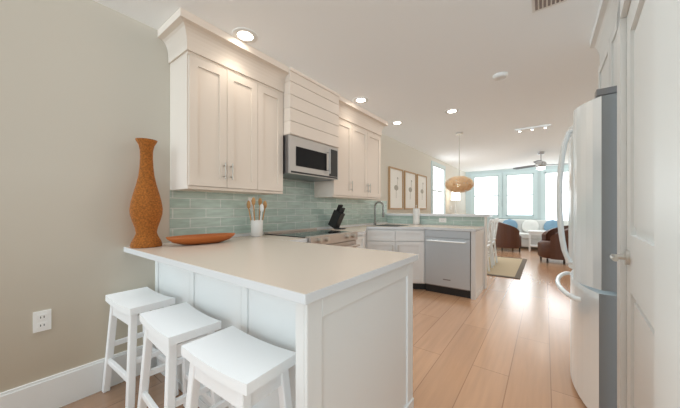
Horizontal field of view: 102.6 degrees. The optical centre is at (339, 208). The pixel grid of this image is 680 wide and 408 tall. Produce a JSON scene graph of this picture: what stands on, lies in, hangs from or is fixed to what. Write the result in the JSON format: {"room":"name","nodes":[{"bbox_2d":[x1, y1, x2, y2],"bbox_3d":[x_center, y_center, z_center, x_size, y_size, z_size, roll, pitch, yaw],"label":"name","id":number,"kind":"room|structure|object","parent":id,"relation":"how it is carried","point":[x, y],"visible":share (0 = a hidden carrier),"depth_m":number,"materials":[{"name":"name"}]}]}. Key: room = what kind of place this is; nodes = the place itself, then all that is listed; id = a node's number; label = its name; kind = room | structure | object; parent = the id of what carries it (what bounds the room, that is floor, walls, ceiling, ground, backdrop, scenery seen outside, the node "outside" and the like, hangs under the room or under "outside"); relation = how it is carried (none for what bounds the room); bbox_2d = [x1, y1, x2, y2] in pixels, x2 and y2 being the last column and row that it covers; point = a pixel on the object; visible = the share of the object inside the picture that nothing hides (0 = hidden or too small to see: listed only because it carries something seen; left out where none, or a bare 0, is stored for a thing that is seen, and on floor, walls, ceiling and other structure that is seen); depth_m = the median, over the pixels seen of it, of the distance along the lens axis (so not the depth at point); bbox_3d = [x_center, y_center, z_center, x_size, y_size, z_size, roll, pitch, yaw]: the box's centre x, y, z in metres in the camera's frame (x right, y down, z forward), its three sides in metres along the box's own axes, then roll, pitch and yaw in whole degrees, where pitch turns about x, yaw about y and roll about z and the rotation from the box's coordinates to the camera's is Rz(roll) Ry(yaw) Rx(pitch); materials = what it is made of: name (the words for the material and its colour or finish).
{"room":"kitchen","nodes":[
{"label":"kitchen","id":0,"kind":"room"},
{"bbox_2d":[0,0,465,392],"bbox_3d":[0.717,-0.080,4.906,0.120,2.520,12.700,0,0,37],"label":"wall","id":1,"kind":"structure","parent":0,"point":[84,94],"depth_m":1.68,"materials":[{"name":"paint"}]},
{"bbox_2d":[33,309,50,332],"bbox_3d":[-1.715,0.645,1.569,0.010,0.116,0.072,0,0,37],"label":"outlet","id":2,"kind":"object","parent":1,"relation":"attached to","point":[41,320],"visible":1,"depth_m":1.57,"materials":[{"name":"white plastic"}]},
{"bbox_2d":[0,344,155,407],"bbox_3d":[0.772,1.080,4.865,0.016,0.200,12.700,0,0,37],"label":"baseboard","id":3,"kind":"structure","parent":1,"relation":"attached to","point":[61,389],"depth_m":1.64,"materials":[{"name":"white wood"}]},
{"bbox_2d":[158,7,288,194],"bbox_3d":[-0.921,-0.742,2.303,0.384,1.193,0.960,0,0,37],"label":"upper cabinet","id":4,"kind":"object","parent":1,"relation":"attached to","point":[226,111],"visible":1,"depth_m":2.11,"materials":[{"name":"beige wood"}]},
{"bbox_2d":[170,178,386,236],"bbox_3d":[-0.229,-0.049,3.547,0.004,0.578,3.610,0,0,37],"label":"tile","id":5,"kind":"structure","parent":1,"relation":"attached to","point":[296,204],"depth_m":2.85,"materials":[{"name":"green tile"}]},
{"bbox_2d":[283,67,339,181],"bbox_3d":[-0.384,-0.839,2.982,0.426,0.998,0.768,0,0,37],"label":"range hood","id":6,"kind":"object","parent":1,"relation":"attached to","point":[310,128],"visible":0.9,"depth_m":2.79,"materials":[{"name":"beige wood"}]},
{"bbox_2d":[314,96,387,199],"bbox_3d":[0.210,-0.742,3.805,0.384,1.193,1.260,0,0,37],"label":"upper cabinet","id":7,"kind":"object","parent":1,"relation":"attached to","point":[359,156],"visible":0.81,"depth_m":3.63,"materials":[{"name":"beige wood"}]},
{"bbox_2d":[388,166,402,209],"bbox_3d":[1.085,-0.390,5.268,0.030,0.800,0.600,0,0,37],"label":"picture frame","id":8,"kind":"object","parent":1,"relation":"attached to","point":[395,188],"visible":1,"depth_m":5.24,"materials":[{"name":"beige paper"}]},
{"bbox_2d":[404,170,415,208],"bbox_3d":[1.500,-0.390,5.819,0.030,0.800,0.600,0,0,37],"label":"picture frame","id":9,"kind":"object","parent":1,"relation":"attached to","point":[409,190],"visible":0.92,"depth_m":5.78,"materials":[{"name":"beige paper"}]},
{"bbox_2d":[416,174,426,208],"bbox_3d":[1.915,-0.390,6.370,0.030,0.800,0.600,0,0,37],"label":"picture frame","id":10,"kind":"object","parent":1,"relation":"attached to","point":[421,191],"visible":1,"depth_m":6.34,"materials":[{"name":"beige paper"}]},
{"bbox_2d":[431,161,445,213],"bbox_3d":[2.692,-0.483,7.388,0.045,1.494,1.220,0,0,37],"label":"window","id":11,"kind":"structure","parent":1,"relation":"in","point":[438,188],"depth_m":7.40,"materials":[{"name":"grey glass"}]},
{"bbox_2d":[60,246,586,407],"bbox_3d":[2.083,1.210,3.877,3.540,0.060,12.940,0,0,37],"label":"floor","id":12,"kind":"structure","parent":0,"point":[501,342],"depth_m":2.30,"materials":[{"name":"brown wood"}]},
{"bbox_2d":[102,287,178,407],"bbox_3d":[-1.283,0.870,1.746,0.445,0.620,0.272,0,0,35],"label":"stool","id":13,"kind":"object","parent":12,"relation":"on","point":[127,307],"visible":0.79,"depth_m":1.68,"materials":[{"name":"white wood"}]},
{"bbox_2d":[155,261,191,391],"bbox_3d":[-0.919,0.737,2.125,0.601,0.885,0.712,0,0,37],"label":"panel","id":14,"kind":"object","parent":12,"relation":"on","point":[170,282],"depth_m":1.82,"materials":[{"name":"white wood"}]},
{"bbox_2d":[137,302,220,407],"bbox_3d":[-0.834,0.870,1.411,0.445,0.620,0.272,0,0,40],"label":"stool","id":15,"kind":"object","parent":12,"relation":"on","point":[169,331],"visible":0.88,"depth_m":1.36,"materials":[{"name":"white wood"}]},
{"bbox_2d":[192,273,247,407],"bbox_3d":[-0.499,0.737,1.809,0.651,0.885,0.712,0,0,37],"label":"panel","id":16,"kind":"object","parent":12,"relation":"on","point":[228,304],"depth_m":1.49,"materials":[{"name":"white wood"}]},
{"bbox_2d":[181,326,295,407],"bbox_3d":[-0.406,0.870,1.089,0.445,0.620,0.272,0,0,35],"label":"stool","id":17,"kind":"object","parent":12,"relation":"on","point":[233,367],"visible":1,"depth_m":1.04,"materials":[{"name":"white wood"}]},
{"bbox_2d":[257,237,306,242],"bbox_3d":[-0.610,0.737,2.517,0.624,0.885,0.225,0,0,37],"label":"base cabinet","id":18,"kind":"object","parent":12,"relation":"on","point":[277,238],"depth_m":2.40,"materials":[{"name":"white"}]},
{"bbox_2d":[265,228,359,247],"bbox_3d":[-0.263,0.708,2.877,0.697,0.945,0.750,0,0,37],"label":"range","id":19,"kind":"object","parent":12,"relation":"on","point":[335,238],"visible":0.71,"depth_m":2.80,"materials":[{"name":"silver metal"}]},
{"bbox_2d":[248,265,407,407],"bbox_3d":[-0.079,0.737,1.492,0.601,0.885,0.712,0,0,37],"label":"base cabinet","id":20,"kind":"object","parent":12,"relation":"on","point":[338,320],"depth_m":1.16,"materials":[{"name":"white wood"}]},
{"bbox_2d":[124,237,417,304],"bbox_3d":[-0.517,0.277,1.723,1.728,0.035,0.930,0,0,37],"label":"countertop","id":21,"kind":"structure","parent":20,"relation":"on","point":[301,273],"depth_m":1.32,"materials":[{"name":"white stone"}]},
{"bbox_2d":[129,138,162,247],"bbox_3d":[-1.340,-0.109,1.886,0.190,0.736,0.190,0,0,37],"label":"woven vase","id":22,"kind":"object","parent":21,"relation":"on","point":[145,209],"visible":1,"depth_m":1.84,"materials":[{"name":"orange wicker"}]},
{"bbox_2d":[166,233,234,244],"bbox_3d":[-1.031,0.228,2.054,0.210,0.062,0.494,0,0,43],"label":"bowl","id":23,"kind":"object","parent":21,"relation":"on","point":[194,239],"visible":1,"depth_m":1.99,"materials":[{"name":"orange wood"}]},
{"bbox_2d":[247,197,266,236],"bbox_3d":[-0.794,0.073,2.602,0.206,0.371,0.149,0,0,37],"label":"utensil crock","id":24,"kind":"object","parent":21,"relation":"on","point":[256,228],"visible":1,"depth_m":2.56,"materials":[{"name":"white ceramic"}]},
{"bbox_2d":[356,233,425,288],"bbox_3d":[0.635,0.737,3.920,0.924,0.885,1.975,0,0,37],"label":"base cabinet","id":25,"kind":"object","parent":12,"relation":"on","point":[394,237],"depth_m":3.95,"materials":[{"name":"white wood"}]},
{"bbox_2d":[317,225,483,240],"bbox_3d":[0.902,0.277,3.717,1.594,0.035,1.977,0,0,37],"label":"countertop","id":26,"kind":"structure","parent":25,"relation":"on","point":[405,232],"depth_m":3.96,"materials":[{"name":"white stone"}]},
{"bbox_2d":[328,204,345,228],"bbox_3d":[-0.040,0.100,3.561,0.220,0.318,0.100,0,0,37],"label":"knife block","id":27,"kind":"object","parent":26,"relation":"on","point":[336,218],"visible":1,"depth_m":3.52,"materials":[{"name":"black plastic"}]},
{"bbox_2d":[412,205,420,224],"bbox_3d":[1.274,0.096,4.549,0.140,0.326,0.140,0,0,37],"label":"paper towel","id":28,"kind":"object","parent":26,"relation":"on","point":[416,215],"visible":1,"depth_m":4.50,"materials":[{"name":"white paper"}]},
{"bbox_2d":[387,216,486,288],"bbox_3d":[1.542,0.650,4.554,1.609,1.060,0.130,0,0,37],"label":"wall","id":29,"kind":"structure","parent":12,"relation":"on","point":[458,221],"depth_m":4.28,"materials":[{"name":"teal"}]},
{"bbox_2d":[386,213,492,216],"bbox_3d":[1.613,0.099,4.607,1.659,0.038,0.360,0,0,37],"label":"bar","id":30,"kind":"object","parent":29,"relation":"on","point":[449,215],"visible":0.98,"depth_m":4.34,"materials":[{"name":"stone"}]},
{"bbox_2d":[425,230,470,297],"bbox_3d":[1.620,0.739,3.951,0.598,0.882,0.638,0,0,37],"label":"dishwasher","id":31,"kind":"object","parent":12,"relation":"on","point":[448,262],"visible":0.94,"depth_m":3.73,"materials":[{"name":"silver metal"}]},
{"bbox_2d":[451,192,459,213],"bbox_3d":[3.390,0.340,7.988,0.260,1.680,0.260,0,0,37],"label":"floor lamp","id":32,"kind":"object","parent":12,"relation":"on","point":[455,196],"visible":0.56,"depth_m":7.89,"materials":[{"name":"silver metal"}]},
{"bbox_2d":[487,256,526,278],"bbox_3d":[2.946,1.173,6.019,1.860,0.013,2.240,0,0,37],"label":"jute rug","id":33,"kind":"object","parent":12,"relation":"on","point":[508,267],"visible":0.36,"depth_m":5.43,"materials":[{"name":"beige fabric"}]},
{"bbox_2d":[487,219,493,270],"bbox_3d":[2.744,0.681,5.382,0.485,0.970,0.430,0,0,37],"label":"dining chair","id":34,"kind":"object","parent":33,"relation":"on","point":[489,231],"visible":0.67,"depth_m":5.23,"materials":[{"name":"white wood"}]},
{"bbox_2d":[488,218,498,265],"bbox_3d":[3.135,0.681,5.901,0.485,0.970,0.430,0,0,37],"label":"dining chair","id":35,"kind":"object","parent":33,"relation":"on","point":[494,232],"visible":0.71,"depth_m":5.66,"materials":[{"name":"white wood"}]},
{"bbox_2d":[495,222,520,251],"bbox_3d":[4.780,0.770,7.792,0.688,0.820,0.723,0,0,12],"label":"leather armchair","id":36,"kind":"object","parent":12,"relation":"on","point":[508,236],"visible":0.88,"depth_m":7.50,"materials":[{"name":"brown leather"}]},
{"bbox_2d":[493,219,567,247],"bbox_3d":[5.813,0.751,8.329,2.000,0.859,0.900,0,0,37],"label":"sofa","id":37,"kind":"object","parent":12,"relation":"on","point":[523,227],"visible":0.4,"depth_m":8.31,"materials":[{"name":"white fabric"}]},
{"bbox_2d":[528,230,544,251],"bbox_3d":[5.529,0.895,7.604,0.440,0.570,0.440,0,0,37],"label":"side table","id":38,"kind":"object","parent":12,"relation":"on","point":[536,232],"visible":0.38,"depth_m":7.55,"materials":[{"name":"white wood"}]},
{"bbox_2d":[538,225,567,262],"bbox_3d":[4.826,0.770,6.068,0.688,0.820,0.723,0,0,22],"label":"leather armchair","id":39,"kind":"object","parent":12,"relation":"on","point":[549,246],"visible":0.65,"depth_m":5.92,"materials":[{"name":"brown leather"}]},
{"bbox_2d":[555,86,616,407],"bbox_3d":[1.883,0.268,1.655,0.904,1.825,0.910,0,0,37],"label":"refrigerator","id":40,"kind":"object","parent":12,"relation":"on","point":[590,138],"visible":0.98,"depth_m":1.51,"materials":[{"name":"silver metal"}]},
{"bbox_2d":[93,0,600,171],"bbox_3d":[2.083,-1.380,3.877,3.540,0.080,12.940,0,0,37],"label":"ceiling","id":41,"kind":"structure","parent":0,"point":[418,68],"depth_m":2.42,"materials":[{"name":"white paint"}]},
{"bbox_2d":[232,27,257,43],"bbox_3d":[-0.731,-1.337,2.104,0.190,0.006,0.190,0,0,37],"label":"recessed light","id":42,"kind":"object","parent":41,"relation":"in","point":[246,35],"visible":0.98,"depth_m":2.10,"materials":[{"name":"white"}]},
{"bbox_2d":[353,97,368,102],"bbox_3d":[0.258,-1.337,3.349,0.190,0.006,0.190,0,0,37],"label":"recessed light","id":43,"kind":"object","parent":41,"relation":"in","point":[360,100],"visible":1,"depth_m":3.35,"materials":[{"name":"white"}]},
{"bbox_2d":[391,121,402,124],"bbox_3d":[0.890,-1.337,4.238,0.190,0.006,0.190,0,0,37],"label":"recessed light","id":44,"kind":"object","parent":41,"relation":"in","point":[397,123],"visible":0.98,"depth_m":4.25,"materials":[{"name":"white"}]},
{"bbox_2d":[445,109,458,113],"bbox_3d":[1.532,-1.337,3.728,0.190,0.006,0.190,0,0,37],"label":"recessed light","id":45,"kind":"object","parent":41,"relation":"in","point":[450,111],"visible":1,"depth_m":3.73,"materials":[{"name":"white"}]},
{"bbox_2d":[445,132,473,192],"bbox_3d":[2.103,-0.815,4.801,0.470,1.049,0.470,0,0,37],"label":"pendant light","id":46,"kind":"object","parent":41,"relation":"hanging from","point":[460,186],"visible":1,"depth_m":4.68,"materials":[{"name":"beige wicker"}]},
{"bbox_2d":[493,72,507,80],"bbox_3d":[1.602,-1.322,2.724,0.130,0.035,0.130,0,0,37],"label":"smoke detector","id":47,"kind":"object","parent":41,"relation":"attached to","point":[499,76],"visible":1,"depth_m":2.69,"materials":[{"name":"white plastic"}]},
{"bbox_2d":[515,124,550,131],"bbox_3d":[3.144,-1.316,4.455,0.480,0.047,0.044,0,0,37],"label":"track spotlight","id":48,"kind":"object","parent":41,"relation":"attached to","point":[531,128],"visible":1,"depth_m":4.44,"materials":[{"name":"white metal"}]},
{"bbox_2d":[513,151,557,169],"bbox_3d":[4.663,-1.129,6.270,1.226,0.421,1.143,0,0,37],"label":"ceiling fan","id":49,"kind":"object","parent":41,"relation":"hanging from","point":[540,164],"visible":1,"depth_m":6.34,"materials":[{"name":"silver metal"}]},
{"bbox_2d":[531,0,566,12],"bbox_3d":[1.280,-1.333,1.665,0.180,0.014,0.320,0,0,37],"label":"ceiling vent","id":50,"kind":"object","parent":41,"relation":"in","point":[538,5],"visible":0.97,"depth_m":1.76,"materials":[{"name":"white metal"}]},
{"bbox_2d":[466,165,567,230],"bbox_3d":[5.940,-0.080,8.996,3.540,2.520,0.120,0,0,37],"label":"wall","id":51,"kind":"structure","parent":0,"point":[468,199],"depth_m":9.05,"materials":[{"name":"teal paint"}]},
{"bbox_2d":[471,172,501,217],"bbox_3d":[5.099,-0.463,9.526,1.000,1.554,0.045,0,0,37],"label":"window","id":52,"kind":"structure","parent":51,"relation":"in","point":[486,193],"depth_m":9.51,"materials":[{"name":"white glass"}]},
{"bbox_2d":[502,170,537,218],"bbox_3d":[5.890,-0.463,8.930,0.980,1.554,0.045,0,0,37],"label":"window","id":53,"kind":"structure","parent":51,"relation":"in","point":[519,193],"depth_m":8.93,"materials":[{"name":"white glass"}]},
{"bbox_2d":[541,168,567,219],"bbox_3d":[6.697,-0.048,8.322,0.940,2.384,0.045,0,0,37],"label":"window","id":54,"kind":"structure","parent":51,"relation":"in","point":[548,192],"depth_m":8.45,"materials":[{"name":"white glass"}]},
{"bbox_3d":[0.412,-0.080,-0.317,0.919,2.520,3.990,0,0,37],"label":"wall","id":55,"kind":"structure","parent":0,"visible":0},
{"bbox_2d":[610,0,679,407],"bbox_3d":[1.015,0.110,0.906,0.121,2.140,1.100,0,0,37],"label":"pantry door","id":56,"kind":"structure","parent":55,"relation":"in","point":[646,257],"depth_m":0.89,"materials":[{"name":"white wood"}]},
{"bbox_3d":[3.448,-0.080,2.848,0.120,2.520,12.700,0,0,37],"label":"wall","id":57,"kind":"structure","parent":0,"visible":0},
{"bbox_2d":[590,0,619,88],"bbox_3d":[1.992,-1.004,1.596,0.691,0.668,0.960,0,0,37],"label":"upper cabinet","id":58,"kind":"object","parent":57,"relation":"attached to","point":[603,40],"visible":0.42,"depth_m":1.81,"materials":[{"name":"white wood"}]}
]}

